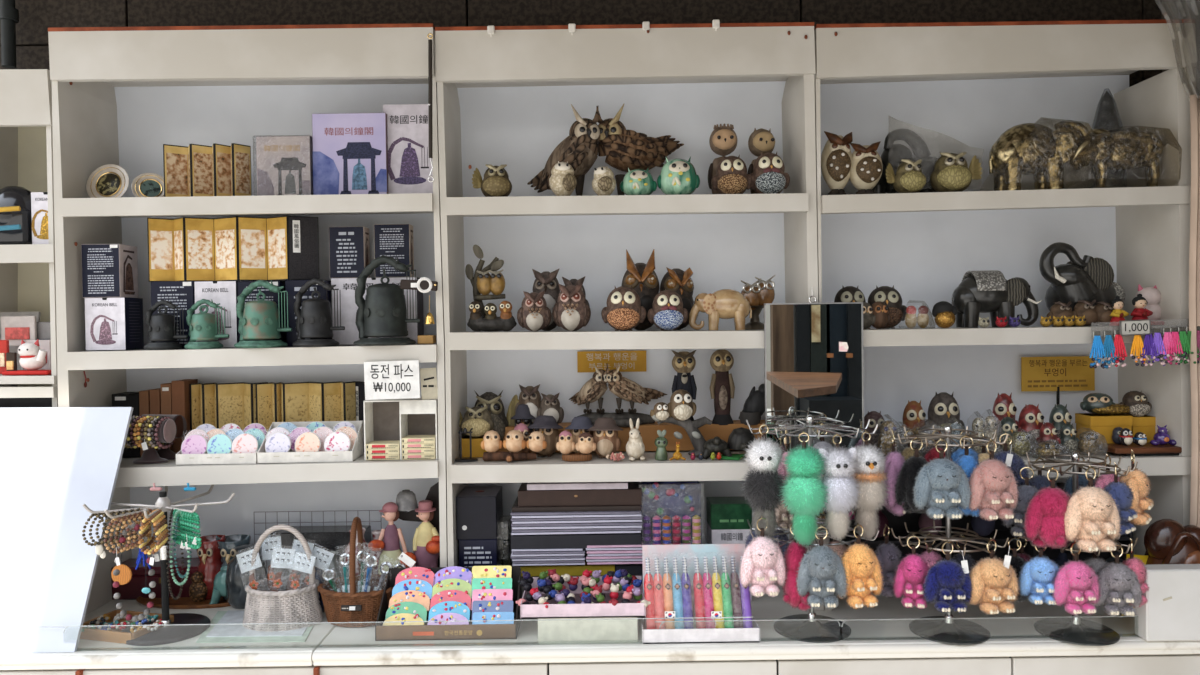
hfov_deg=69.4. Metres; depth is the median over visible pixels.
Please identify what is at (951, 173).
owl figurine
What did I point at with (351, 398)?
painting
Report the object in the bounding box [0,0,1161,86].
wall
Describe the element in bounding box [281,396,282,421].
painting
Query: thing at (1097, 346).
bundle
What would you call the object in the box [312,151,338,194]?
print
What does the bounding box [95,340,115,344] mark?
print
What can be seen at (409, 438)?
box
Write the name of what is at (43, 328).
packet
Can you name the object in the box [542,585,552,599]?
charm
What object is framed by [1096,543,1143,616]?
charm
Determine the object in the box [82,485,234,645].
stand
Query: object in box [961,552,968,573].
price tag
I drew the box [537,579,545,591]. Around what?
charm
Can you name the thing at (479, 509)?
gift box
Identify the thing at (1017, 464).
charm
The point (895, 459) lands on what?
charm
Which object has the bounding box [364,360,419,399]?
price sign
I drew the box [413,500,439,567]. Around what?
figurine
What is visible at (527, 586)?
charm
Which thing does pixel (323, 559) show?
pack
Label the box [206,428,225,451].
round fan
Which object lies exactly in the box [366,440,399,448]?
box
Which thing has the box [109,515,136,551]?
bracelet
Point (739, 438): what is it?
shell
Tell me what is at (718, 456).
toy
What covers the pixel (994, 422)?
ornament
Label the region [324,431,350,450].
round fan
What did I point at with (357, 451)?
tray
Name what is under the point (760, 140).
owl figurine
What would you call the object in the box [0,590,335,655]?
countertop
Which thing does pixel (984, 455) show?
charm
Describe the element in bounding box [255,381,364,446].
folding screen
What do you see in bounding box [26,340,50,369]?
packet
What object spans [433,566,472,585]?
pack
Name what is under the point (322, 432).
round fan
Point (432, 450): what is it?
box
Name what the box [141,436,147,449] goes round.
price tag
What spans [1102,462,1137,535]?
charm
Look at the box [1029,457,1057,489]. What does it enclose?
charm
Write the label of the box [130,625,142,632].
trinket
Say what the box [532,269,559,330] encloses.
owl figurine
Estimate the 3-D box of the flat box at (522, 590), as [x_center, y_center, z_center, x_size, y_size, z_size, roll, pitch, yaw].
[-0.067,0.816,2.865,0.403,0.113,0.180,-1,1,0]
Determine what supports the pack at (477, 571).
on the pack at (477, 583)
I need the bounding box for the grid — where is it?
[254,510,381,570]
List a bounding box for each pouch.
[639,481,704,584]
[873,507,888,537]
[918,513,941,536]
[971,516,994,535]
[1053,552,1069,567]
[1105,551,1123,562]
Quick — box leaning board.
[0,407,132,652]
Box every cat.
[2,339,50,374]
[1135,284,1163,324]
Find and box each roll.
[127,419,176,463]
[141,414,186,459]
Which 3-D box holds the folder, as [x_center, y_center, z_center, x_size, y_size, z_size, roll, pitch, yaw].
[-0.075,0.545,2.860,0.411,0.018,0.200,-1,1,0]
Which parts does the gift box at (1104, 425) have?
lid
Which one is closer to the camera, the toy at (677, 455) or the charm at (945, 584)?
the charm at (945, 584)
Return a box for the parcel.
[0,186,31,244]
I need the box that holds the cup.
[396,490,417,510]
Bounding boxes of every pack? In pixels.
[236,549,261,589]
[261,536,281,591]
[271,548,294,591]
[286,539,313,590]
[289,552,315,596]
[300,546,333,588]
[322,569,340,591]
[324,550,343,584]
[339,553,349,592]
[343,527,372,574]
[357,550,369,592]
[361,555,377,591]
[373,562,392,590]
[383,563,405,588]
[383,613,424,625]
[385,602,426,622]
[388,590,429,611]
[392,579,432,599]
[395,567,434,587]
[427,613,468,624]
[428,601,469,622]
[430,590,471,610]
[431,579,471,598]
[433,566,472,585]
[471,566,511,584]
[471,578,512,596]
[471,589,512,610]
[471,600,513,621]
[472,612,513,623]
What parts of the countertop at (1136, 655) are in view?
panel, edge moulding, panel, acrylic guard, panel, panel, edge moulding, panel, panel, acrylic guard, panel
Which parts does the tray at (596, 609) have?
panel, panel, panel, panel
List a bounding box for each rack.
[270,525,370,575]
[363,397,437,459]
[746,415,878,642]
[830,483,1132,562]
[890,425,1008,644]
[1019,451,1137,645]
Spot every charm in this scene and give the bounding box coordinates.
[95,544,105,558]
[516,598,529,605]
[518,578,531,591]
[522,571,533,583]
[526,587,538,601]
[533,592,541,601]
[536,597,547,603]
[537,571,548,579]
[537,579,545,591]
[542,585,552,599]
[544,578,554,589]
[547,569,556,582]
[549,590,559,601]
[550,574,564,583]
[552,582,565,592]
[555,593,565,603]
[560,589,574,597]
[561,574,572,584]
[566,596,574,603]
[569,577,578,590]
[580,569,591,582]
[580,587,592,597]
[581,577,590,589]
[581,593,590,603]
[582,596,593,603]
[589,579,597,590]
[590,590,604,597]
[591,570,600,583]
[593,585,602,600]
[595,593,605,602]
[602,571,614,581]
[602,575,612,590]
[608,599,618,605]
[610,583,618,598]
[612,570,621,582]
[615,579,627,590]
[619,569,627,578]
[621,591,631,602]
[622,576,632,590]
[624,573,636,583]
[626,585,633,599]
[632,588,641,600]
[633,579,641,588]
[636,599,650,607]
[738,516,787,597]
[745,526,790,556]
[775,428,793,530]
[778,428,790,501]
[781,525,810,611]
[795,525,848,608]
[813,423,833,480]
[828,538,846,559]
[838,523,884,608]
[874,524,902,596]
[882,430,905,516]
[892,534,929,608]
[894,437,927,514]
[899,429,920,459]
[912,438,972,519]
[920,532,942,567]
[922,540,972,612]
[923,430,951,462]
[951,429,978,462]
[951,534,975,569]
[954,434,979,516]
[968,439,1019,521]
[968,538,1019,614]
[978,434,988,462]
[994,432,1031,486]
[1000,465,1037,537]
[1002,537,1029,602]
[1016,536,1033,560]
[1018,544,1059,605]
[1022,467,1076,548]
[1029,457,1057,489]
[1052,541,1101,614]
[1062,457,1094,495]
[1063,465,1121,552]
[1083,552,1107,605]
[1094,454,1120,488]
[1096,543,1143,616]
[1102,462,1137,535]
[1119,450,1154,525]
[1121,538,1149,607]
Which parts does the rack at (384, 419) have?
panel, panel, panel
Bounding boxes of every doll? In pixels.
[739,423,785,538]
[778,431,830,545]
[817,433,861,539]
[852,430,890,540]
[1109,296,1128,325]
[1131,294,1152,319]
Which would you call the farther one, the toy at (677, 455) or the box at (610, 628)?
the toy at (677, 455)
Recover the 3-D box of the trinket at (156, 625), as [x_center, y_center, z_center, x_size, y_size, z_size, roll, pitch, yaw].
[-1.345,0.868,2.597,0.044,0.019,0.039,-1,1,-15]
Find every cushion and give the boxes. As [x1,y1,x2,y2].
[2,370,50,374]
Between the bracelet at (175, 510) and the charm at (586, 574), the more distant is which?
the charm at (586, 574)
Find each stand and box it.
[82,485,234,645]
[455,428,477,461]
[651,415,711,456]
[764,287,863,520]
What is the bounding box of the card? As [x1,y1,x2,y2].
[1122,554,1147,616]
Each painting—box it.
[150,230,172,269]
[166,153,187,194]
[174,230,182,269]
[188,153,189,193]
[188,230,212,268]
[192,396,200,429]
[194,152,211,194]
[200,396,201,424]
[205,396,214,426]
[212,153,213,193]
[214,396,215,427]
[215,229,234,268]
[217,152,230,193]
[220,396,242,429]
[231,160,231,193]
[235,152,249,193]
[241,229,264,267]
[244,396,250,426]
[259,395,271,431]
[268,229,285,267]
[272,396,273,421]
[277,396,280,421]
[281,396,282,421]
[287,395,307,421]
[309,395,320,420]
[325,395,340,420]
[341,395,342,420]
[347,394,355,420]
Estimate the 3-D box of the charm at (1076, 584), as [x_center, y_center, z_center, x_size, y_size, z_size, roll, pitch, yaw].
[1.294,0.651,2.356,0.126,0.197,0.104,0,1,27]
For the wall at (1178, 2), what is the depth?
3.01 m
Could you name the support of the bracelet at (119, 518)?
hanging from the stand at (185, 626)
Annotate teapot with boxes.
[225,543,266,608]
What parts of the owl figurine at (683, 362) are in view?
arm, arm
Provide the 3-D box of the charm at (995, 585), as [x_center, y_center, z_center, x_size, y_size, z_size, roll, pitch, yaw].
[1.080,0.654,2.389,0.142,0.204,0.128,0,1,28]
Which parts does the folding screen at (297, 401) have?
panel, panel, panel, panel, panel, panel, panel, panel, panel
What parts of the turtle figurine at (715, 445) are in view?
leg, leg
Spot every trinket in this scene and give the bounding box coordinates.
[81,625,95,631]
[89,617,105,624]
[97,624,112,629]
[98,614,110,621]
[103,620,118,625]
[111,622,126,629]
[113,613,126,620]
[121,619,135,625]
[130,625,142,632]
[135,618,148,625]
[142,623,158,630]
[145,614,157,622]
[424,295,434,323]
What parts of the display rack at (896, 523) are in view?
panel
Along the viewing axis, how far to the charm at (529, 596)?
2.57 m
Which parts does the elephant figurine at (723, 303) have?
leg, leg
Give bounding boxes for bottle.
[315,567,324,612]
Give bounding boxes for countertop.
[0,581,1199,674]
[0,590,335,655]
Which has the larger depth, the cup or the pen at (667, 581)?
the cup
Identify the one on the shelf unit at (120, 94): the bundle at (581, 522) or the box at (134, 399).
the box at (134, 399)
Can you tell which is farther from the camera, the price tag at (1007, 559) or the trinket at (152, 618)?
the trinket at (152, 618)
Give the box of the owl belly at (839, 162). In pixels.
[830,153,848,177]
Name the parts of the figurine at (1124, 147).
leg, leg, leg, leg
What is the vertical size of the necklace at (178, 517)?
0.208 m
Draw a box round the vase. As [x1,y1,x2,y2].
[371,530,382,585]
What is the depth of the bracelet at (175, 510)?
2.58 m
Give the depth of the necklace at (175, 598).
2.59 m
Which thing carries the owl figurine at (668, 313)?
on the shelf unit at (506, 94)
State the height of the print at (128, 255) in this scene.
0.143 m
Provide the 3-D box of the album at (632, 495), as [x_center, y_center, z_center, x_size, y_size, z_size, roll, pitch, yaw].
[-0.064,0.511,2.868,0.396,0.051,0.202,-1,1,0]
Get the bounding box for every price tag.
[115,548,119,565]
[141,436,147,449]
[149,554,153,564]
[154,544,159,561]
[398,552,415,566]
[400,552,416,567]
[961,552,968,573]
[1003,545,1010,567]
[1006,445,1012,466]
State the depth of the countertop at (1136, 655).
2.47 m
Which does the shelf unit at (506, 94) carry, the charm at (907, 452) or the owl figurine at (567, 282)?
the owl figurine at (567, 282)
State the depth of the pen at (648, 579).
2.53 m
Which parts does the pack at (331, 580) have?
handle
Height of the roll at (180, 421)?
0.147 m
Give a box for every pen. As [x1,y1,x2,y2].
[644,557,655,628]
[653,557,665,628]
[663,557,674,628]
[672,557,683,628]
[681,557,693,628]
[693,556,705,628]
[702,556,714,627]
[712,556,724,627]
[721,556,733,627]
[730,556,742,627]
[739,557,752,627]
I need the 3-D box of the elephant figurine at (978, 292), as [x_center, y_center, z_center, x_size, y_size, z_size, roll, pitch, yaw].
[1.300,-0.127,2.858,0.287,0.188,0.138,-1,1,0]
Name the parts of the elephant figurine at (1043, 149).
leg, leg, leg, leg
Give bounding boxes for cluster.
[606,452,624,460]
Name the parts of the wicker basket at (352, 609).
handle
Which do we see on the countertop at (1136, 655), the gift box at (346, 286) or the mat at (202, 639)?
the mat at (202, 639)
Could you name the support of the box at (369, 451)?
on the box at (390, 456)
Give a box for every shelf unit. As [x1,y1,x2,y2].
[0,69,57,407]
[48,23,447,614]
[435,19,823,610]
[814,19,1190,610]
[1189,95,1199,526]
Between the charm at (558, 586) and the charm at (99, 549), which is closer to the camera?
the charm at (99, 549)
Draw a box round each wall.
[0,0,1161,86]
[1161,0,1198,71]
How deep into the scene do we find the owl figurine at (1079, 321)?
2.74 m
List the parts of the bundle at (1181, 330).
cord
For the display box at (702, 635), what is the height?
0.256 m
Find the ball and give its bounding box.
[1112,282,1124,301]
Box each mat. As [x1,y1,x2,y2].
[196,611,313,642]
[206,610,306,636]
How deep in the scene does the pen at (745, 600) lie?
2.52 m
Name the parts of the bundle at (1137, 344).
cord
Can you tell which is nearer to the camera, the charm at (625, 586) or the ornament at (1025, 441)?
the charm at (625, 586)
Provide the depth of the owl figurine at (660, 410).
2.81 m
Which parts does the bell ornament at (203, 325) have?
chain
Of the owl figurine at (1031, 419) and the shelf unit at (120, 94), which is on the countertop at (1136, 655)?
the shelf unit at (120, 94)
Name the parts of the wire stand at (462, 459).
post, rail, post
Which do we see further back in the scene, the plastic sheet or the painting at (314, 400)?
the painting at (314, 400)
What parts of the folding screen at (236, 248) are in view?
panel, panel, panel, panel, panel, panel, panel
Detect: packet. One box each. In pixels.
[0,311,40,369]
[0,340,8,373]
[1,316,36,369]
[6,352,16,370]
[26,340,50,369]
[36,322,50,339]
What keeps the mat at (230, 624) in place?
on the mat at (202, 639)
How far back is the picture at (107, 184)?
2.84 m
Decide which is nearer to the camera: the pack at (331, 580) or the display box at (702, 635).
the display box at (702, 635)
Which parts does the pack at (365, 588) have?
handle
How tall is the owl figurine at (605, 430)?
0.133 m
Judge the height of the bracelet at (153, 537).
0.106 m
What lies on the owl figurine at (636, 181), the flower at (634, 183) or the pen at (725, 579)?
the flower at (634, 183)
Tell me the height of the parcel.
0.198 m
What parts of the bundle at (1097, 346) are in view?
cord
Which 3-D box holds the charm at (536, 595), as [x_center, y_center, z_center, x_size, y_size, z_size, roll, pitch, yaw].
[-0.184,0.768,2.564,0.028,0.034,0.043,-1,1,2]
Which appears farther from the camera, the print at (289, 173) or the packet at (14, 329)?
the packet at (14, 329)
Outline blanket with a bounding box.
[962,270,1006,290]
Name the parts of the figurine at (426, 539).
arm, trouser leg, arm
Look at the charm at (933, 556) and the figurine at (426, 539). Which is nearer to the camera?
the charm at (933, 556)
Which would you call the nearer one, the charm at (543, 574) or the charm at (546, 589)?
the charm at (546, 589)
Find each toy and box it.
[669,442,685,460]
[698,452,702,459]
[710,452,714,459]
[716,452,720,459]
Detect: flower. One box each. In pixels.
[249,580,258,588]
[267,572,274,580]
[273,579,282,587]
[289,573,295,580]
[291,580,299,589]
[304,576,308,584]
[368,539,384,551]
[629,178,647,188]
[668,171,689,185]
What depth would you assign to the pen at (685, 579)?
2.52 m
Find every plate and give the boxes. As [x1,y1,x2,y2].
[86,164,128,197]
[131,173,163,196]
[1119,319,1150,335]
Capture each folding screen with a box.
[147,216,319,281]
[163,143,251,196]
[189,382,267,430]
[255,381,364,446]
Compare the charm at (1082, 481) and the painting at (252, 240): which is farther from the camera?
the painting at (252, 240)
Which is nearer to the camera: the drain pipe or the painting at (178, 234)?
the painting at (178, 234)
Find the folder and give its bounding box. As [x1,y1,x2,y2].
[512,496,640,511]
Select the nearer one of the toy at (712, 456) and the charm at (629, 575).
the charm at (629, 575)
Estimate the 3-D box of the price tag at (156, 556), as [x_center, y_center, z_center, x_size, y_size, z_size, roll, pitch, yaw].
[-1.296,0.630,2.536,0.016,0.052,0.004,-1,1,2]
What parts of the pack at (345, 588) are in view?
handle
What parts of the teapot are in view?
lid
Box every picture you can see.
[0,353,4,366]
[5,327,29,339]
[6,361,13,369]
[97,174,119,194]
[140,180,160,196]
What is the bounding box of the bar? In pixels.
[400,277,437,292]
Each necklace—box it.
[113,523,155,621]
[166,508,183,599]
[170,510,189,585]
[173,516,191,577]
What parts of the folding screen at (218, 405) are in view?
panel, panel, panel, panel, panel, panel, panel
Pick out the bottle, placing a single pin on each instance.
(318, 574)
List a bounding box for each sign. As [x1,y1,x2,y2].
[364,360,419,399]
[420,368,437,399]
[577,351,645,371]
[1021,356,1094,404]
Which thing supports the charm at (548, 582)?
in the tray at (596, 609)
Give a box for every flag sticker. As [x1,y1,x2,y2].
[665,611,674,618]
[711,611,721,618]
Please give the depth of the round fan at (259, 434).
2.81 m
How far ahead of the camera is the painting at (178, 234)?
2.83 m
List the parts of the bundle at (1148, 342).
cord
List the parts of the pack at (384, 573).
handle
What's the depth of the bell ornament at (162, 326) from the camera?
2.74 m
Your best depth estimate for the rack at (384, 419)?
2.85 m
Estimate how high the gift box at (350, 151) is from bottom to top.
0.280 m
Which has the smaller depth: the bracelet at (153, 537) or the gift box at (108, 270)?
the bracelet at (153, 537)
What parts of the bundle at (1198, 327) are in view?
cord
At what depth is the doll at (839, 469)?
2.38 m
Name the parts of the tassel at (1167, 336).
cord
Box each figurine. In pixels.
[189,572,207,601]
[194,535,226,599]
[209,565,226,603]
[368,502,416,574]
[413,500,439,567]
[459,406,493,436]
[472,164,511,196]
[474,390,518,440]
[481,430,502,452]
[503,430,525,452]
[511,404,534,433]
[514,423,530,452]
[515,384,540,423]
[517,291,551,331]
[526,431,546,452]
[527,104,599,195]
[527,415,563,456]
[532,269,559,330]
[537,393,563,423]
[549,161,576,195]
[552,283,590,331]
[556,430,574,454]
[562,277,589,330]
[565,416,593,452]
[569,363,607,424]
[575,432,595,454]
[588,417,622,457]
[592,166,615,195]
[596,104,683,194]
[601,286,645,330]
[603,363,666,427]
[620,167,656,194]
[621,249,659,329]
[626,418,645,460]
[647,290,687,330]
[650,402,671,420]
[654,430,667,459]
[657,157,699,194]
[660,267,698,329]
[667,389,696,420]
[671,350,696,424]
[689,289,751,330]
[703,436,731,458]
[708,124,737,193]
[710,349,734,424]
[711,154,751,193]
[739,384,764,424]
[747,128,774,193]
[750,152,789,193]
[821,131,852,194]
[834,286,865,301]
[850,141,882,193]
[863,302,875,328]
[864,411,884,448]
[868,285,906,328]
[872,128,938,193]
[872,301,890,328]
[886,159,925,192]
[901,400,925,439]
[925,392,964,426]
[930,152,981,191]
[952,270,1041,327]
[978,317,989,327]
[989,117,1097,190]
[992,392,1017,425]
[995,317,1007,326]
[997,416,1017,451]
[1008,316,1020,326]
[1018,404,1043,438]
[1036,422,1060,443]
[1039,242,1116,325]
[1040,316,1051,326]
[1046,301,1075,325]
[1049,404,1071,437]
[1052,316,1063,326]
[1060,423,1078,453]
[1064,126,1181,188]
[1064,315,1074,326]
[1073,300,1097,325]
[1075,315,1085,325]
[1080,393,1114,413]
[1094,301,1114,325]
[1112,427,1122,443]
[1118,428,1132,445]
[1119,390,1151,416]
[1133,432,1146,445]
[1144,519,1199,564]
[1150,425,1175,445]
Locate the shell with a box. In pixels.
[727,427,755,449]
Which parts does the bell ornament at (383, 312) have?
chain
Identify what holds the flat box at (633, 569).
on the flat box at (522, 590)
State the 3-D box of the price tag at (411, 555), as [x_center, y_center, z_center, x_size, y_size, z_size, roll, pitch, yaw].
[-0.631,0.734,2.854,0.054,0.054,0.047,-1,1,-10]
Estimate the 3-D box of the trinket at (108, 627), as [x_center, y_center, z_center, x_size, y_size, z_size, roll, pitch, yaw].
[-1.482,0.870,2.597,0.044,0.019,0.039,-1,1,15]
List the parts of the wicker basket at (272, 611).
handle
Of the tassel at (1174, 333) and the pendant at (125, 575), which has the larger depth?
the tassel at (1174, 333)
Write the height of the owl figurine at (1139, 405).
0.086 m
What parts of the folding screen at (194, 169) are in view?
panel, panel, panel, panel, panel, panel, panel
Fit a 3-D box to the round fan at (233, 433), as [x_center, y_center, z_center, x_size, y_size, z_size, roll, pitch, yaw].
[-1.186,0.345,2.815,0.090,0.100,0.034,-1,1,1]
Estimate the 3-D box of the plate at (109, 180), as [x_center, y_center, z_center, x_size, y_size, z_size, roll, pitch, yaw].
[-1.610,-0.503,2.844,0.145,0.133,0.051,-1,1,4]
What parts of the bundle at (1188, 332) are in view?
cord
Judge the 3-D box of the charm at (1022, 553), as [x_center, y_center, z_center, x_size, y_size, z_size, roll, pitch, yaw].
[1.280,0.684,2.627,0.097,0.183,0.086,0,1,39]
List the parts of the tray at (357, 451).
panel, panel, panel, panel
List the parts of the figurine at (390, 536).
arm, arm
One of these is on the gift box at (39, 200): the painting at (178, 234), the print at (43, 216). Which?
the print at (43, 216)
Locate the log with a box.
[483,451,536,461]
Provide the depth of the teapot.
2.83 m
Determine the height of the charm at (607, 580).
0.043 m
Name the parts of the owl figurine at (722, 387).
arm, arm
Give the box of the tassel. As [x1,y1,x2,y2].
[135,542,150,569]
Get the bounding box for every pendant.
[111,524,131,584]
[142,554,150,593]
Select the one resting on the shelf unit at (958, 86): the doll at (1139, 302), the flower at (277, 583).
the doll at (1139, 302)
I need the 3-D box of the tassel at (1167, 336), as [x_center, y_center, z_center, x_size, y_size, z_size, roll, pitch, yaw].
[1.756,0.028,2.682,0.051,0.115,0.020,-1,1,-4]
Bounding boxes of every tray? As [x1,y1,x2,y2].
[80,610,173,643]
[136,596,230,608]
[176,450,257,464]
[257,421,363,462]
[520,576,645,618]
[1107,443,1181,455]
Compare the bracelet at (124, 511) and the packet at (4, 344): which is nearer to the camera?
the bracelet at (124, 511)
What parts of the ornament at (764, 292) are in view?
stem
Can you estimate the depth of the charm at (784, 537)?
2.64 m
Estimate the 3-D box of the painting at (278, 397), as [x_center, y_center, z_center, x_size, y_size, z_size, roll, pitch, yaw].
[-1.096,0.274,2.970,0.001,0.150,0.038,-1,1,2]
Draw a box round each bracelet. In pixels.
[82,513,106,545]
[89,513,112,544]
[95,513,119,543]
[102,511,125,542]
[104,517,130,553]
[109,511,131,541]
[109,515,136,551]
[115,510,137,540]
[115,514,140,549]
[120,513,141,548]
[122,509,143,540]
[125,416,140,446]
[126,416,139,447]
[126,511,151,545]
[129,416,145,447]
[130,511,156,542]
[133,418,142,447]
[136,416,152,445]
[136,508,160,540]
[138,517,159,554]
[140,418,153,448]
[141,515,161,550]
[143,416,161,447]
[144,514,163,548]
[145,512,164,547]
[146,510,166,546]
[147,417,163,448]
[148,509,168,543]
[150,416,168,447]
[154,417,176,448]
[172,509,183,543]
[175,509,185,544]
[177,513,188,544]
[179,511,190,545]
[181,511,193,544]
[184,512,195,547]
[186,512,198,547]
[188,512,201,548]
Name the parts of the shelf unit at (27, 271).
panel, dark panel, rail, panel, panel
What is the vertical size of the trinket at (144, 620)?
0.019 m
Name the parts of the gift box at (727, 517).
green lid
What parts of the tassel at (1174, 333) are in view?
cord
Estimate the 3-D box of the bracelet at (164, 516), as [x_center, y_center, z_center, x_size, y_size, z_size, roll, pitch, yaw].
[-1.311,0.564,2.572,0.073,0.111,0.017,-1,1,12]
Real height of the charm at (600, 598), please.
0.043 m
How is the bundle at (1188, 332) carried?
hanging from the rail
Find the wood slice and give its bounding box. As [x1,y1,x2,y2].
[562,453,591,461]
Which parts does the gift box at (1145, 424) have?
lid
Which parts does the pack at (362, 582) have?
handle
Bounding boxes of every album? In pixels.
[511,533,641,549]
[518,482,641,506]
[527,482,627,489]
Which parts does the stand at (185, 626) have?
hooked arm, hooked arm, hooked arm, hooked arm, hooked arm, hooked arm, hooked arm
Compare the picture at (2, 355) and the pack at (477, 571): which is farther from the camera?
the picture at (2, 355)
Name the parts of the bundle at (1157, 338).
cord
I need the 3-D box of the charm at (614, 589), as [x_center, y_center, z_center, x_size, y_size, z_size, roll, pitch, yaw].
[0.042,0.755,2.574,0.028,0.045,0.027,0,1,22]
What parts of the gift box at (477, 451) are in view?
lid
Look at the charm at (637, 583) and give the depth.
2.60 m
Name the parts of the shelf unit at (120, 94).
panel, panel, panel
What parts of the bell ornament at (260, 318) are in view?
chain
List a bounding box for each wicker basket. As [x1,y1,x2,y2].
[242,524,322,631]
[317,517,393,627]
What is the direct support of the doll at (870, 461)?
hanging from the rack at (810, 627)
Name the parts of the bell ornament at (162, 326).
chain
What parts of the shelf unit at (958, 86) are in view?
panel, panel, panel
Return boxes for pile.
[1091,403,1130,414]
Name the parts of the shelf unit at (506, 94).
panel, panel, panel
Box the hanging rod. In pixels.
[427,33,433,181]
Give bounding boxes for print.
[31,209,47,236]
[36,234,48,238]
[40,213,47,233]
[90,315,113,341]
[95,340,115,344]
[99,318,111,339]
[123,250,134,294]
[212,308,223,333]
[257,168,273,195]
[273,157,306,194]
[285,170,295,193]
[302,180,309,194]
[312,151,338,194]
[336,142,381,193]
[352,159,366,189]
[365,232,368,265]
[376,169,386,191]
[388,137,423,179]
[394,177,425,184]
[399,143,419,176]
[410,230,412,273]
[421,147,428,167]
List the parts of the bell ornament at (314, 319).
chain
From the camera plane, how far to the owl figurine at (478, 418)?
2.85 m
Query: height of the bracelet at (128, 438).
0.104 m
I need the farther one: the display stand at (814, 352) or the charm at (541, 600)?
the display stand at (814, 352)
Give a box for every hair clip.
[150,483,161,490]
[184,483,195,490]
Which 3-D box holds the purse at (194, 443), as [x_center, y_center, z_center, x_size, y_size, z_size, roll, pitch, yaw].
[-1.297,0.350,2.776,0.090,0.094,0.034,-1,1,2]
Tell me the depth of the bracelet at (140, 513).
2.55 m
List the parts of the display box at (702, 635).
panel, panel, panel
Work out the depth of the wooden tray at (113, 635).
2.57 m
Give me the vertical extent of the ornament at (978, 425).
0.148 m
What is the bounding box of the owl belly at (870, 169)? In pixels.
[860,159,880,180]
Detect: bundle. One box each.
[510,511,642,534]
[511,548,585,565]
[586,543,642,564]
[1089,331,1105,368]
[1100,331,1116,367]
[1111,330,1126,366]
[1130,335,1145,365]
[1141,332,1156,366]
[1150,328,1166,365]
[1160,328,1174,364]
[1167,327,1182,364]
[1176,327,1190,363]
[1183,327,1198,363]
[1197,326,1199,360]
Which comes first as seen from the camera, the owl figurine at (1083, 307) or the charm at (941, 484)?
the charm at (941, 484)
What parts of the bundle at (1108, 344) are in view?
cord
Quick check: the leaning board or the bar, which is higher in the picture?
the bar
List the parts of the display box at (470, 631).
panel, panel, panel, panel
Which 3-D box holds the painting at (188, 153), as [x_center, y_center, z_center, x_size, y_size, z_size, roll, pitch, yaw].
[-1.348,-0.537,2.844,0.001,0.132,0.044,-1,1,-30]
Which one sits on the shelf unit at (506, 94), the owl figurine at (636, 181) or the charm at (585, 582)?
the owl figurine at (636, 181)
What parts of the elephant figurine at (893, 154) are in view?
leg, leg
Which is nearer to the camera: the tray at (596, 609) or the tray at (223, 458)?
the tray at (596, 609)
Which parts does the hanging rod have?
rod, chain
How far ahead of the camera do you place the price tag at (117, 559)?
2.46 m
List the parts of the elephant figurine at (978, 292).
leg, leg, leg, leg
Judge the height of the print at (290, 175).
0.076 m
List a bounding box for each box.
[31,192,48,243]
[81,244,137,297]
[85,297,143,350]
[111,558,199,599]
[112,392,138,457]
[130,394,140,457]
[139,390,149,455]
[150,388,160,450]
[151,281,194,348]
[160,383,172,450]
[171,379,197,453]
[194,281,238,347]
[237,281,286,342]
[253,135,312,195]
[285,280,331,345]
[312,113,388,194]
[329,226,369,277]
[331,277,423,344]
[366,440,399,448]
[366,449,399,454]
[366,454,399,459]
[374,224,413,277]
[375,566,521,640]
[383,104,432,193]
[402,435,435,442]
[402,442,435,448]
[402,448,435,453]
[402,453,435,459]
[418,335,435,343]
[456,486,502,539]
[459,527,502,566]
[462,436,486,456]
[520,557,614,576]
[521,575,641,596]
[538,617,637,641]
[615,564,642,574]
[641,544,759,643]
[706,496,751,601]
[721,454,744,459]
[1075,413,1132,448]
[1125,414,1155,442]
[1135,564,1199,640]
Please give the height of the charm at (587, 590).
0.033 m
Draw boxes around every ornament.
[144,300,187,349]
[184,299,228,348]
[234,280,291,347]
[292,278,344,346]
[353,255,419,345]
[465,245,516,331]
[741,275,774,329]
[877,414,904,458]
[896,422,916,451]
[917,419,952,456]
[950,417,968,452]
[970,411,991,453]
[984,409,1003,453]
[1013,428,1038,456]
[1028,441,1071,458]
[1075,427,1107,454]
[1091,88,1126,187]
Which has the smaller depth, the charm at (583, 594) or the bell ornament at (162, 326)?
the charm at (583, 594)
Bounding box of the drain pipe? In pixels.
[0,0,18,68]
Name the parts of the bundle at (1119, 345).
cord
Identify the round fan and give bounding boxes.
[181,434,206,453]
[184,429,208,442]
[196,424,215,431]
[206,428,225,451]
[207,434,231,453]
[221,423,240,431]
[225,428,244,452]
[232,433,257,452]
[243,423,266,435]
[245,428,265,450]
[265,427,289,442]
[265,432,290,451]
[277,422,297,432]
[290,427,310,451]
[295,432,320,451]
[306,422,325,431]
[313,426,333,451]
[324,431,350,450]
[333,421,356,431]
[335,426,357,450]
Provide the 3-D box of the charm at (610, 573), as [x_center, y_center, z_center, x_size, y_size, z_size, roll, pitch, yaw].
[0.027,0.737,2.669,0.043,0.034,0.028,-1,1,-16]
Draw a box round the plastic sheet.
[1155,0,1199,97]
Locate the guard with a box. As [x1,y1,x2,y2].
[760,624,839,641]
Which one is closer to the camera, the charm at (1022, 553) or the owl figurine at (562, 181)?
the charm at (1022, 553)

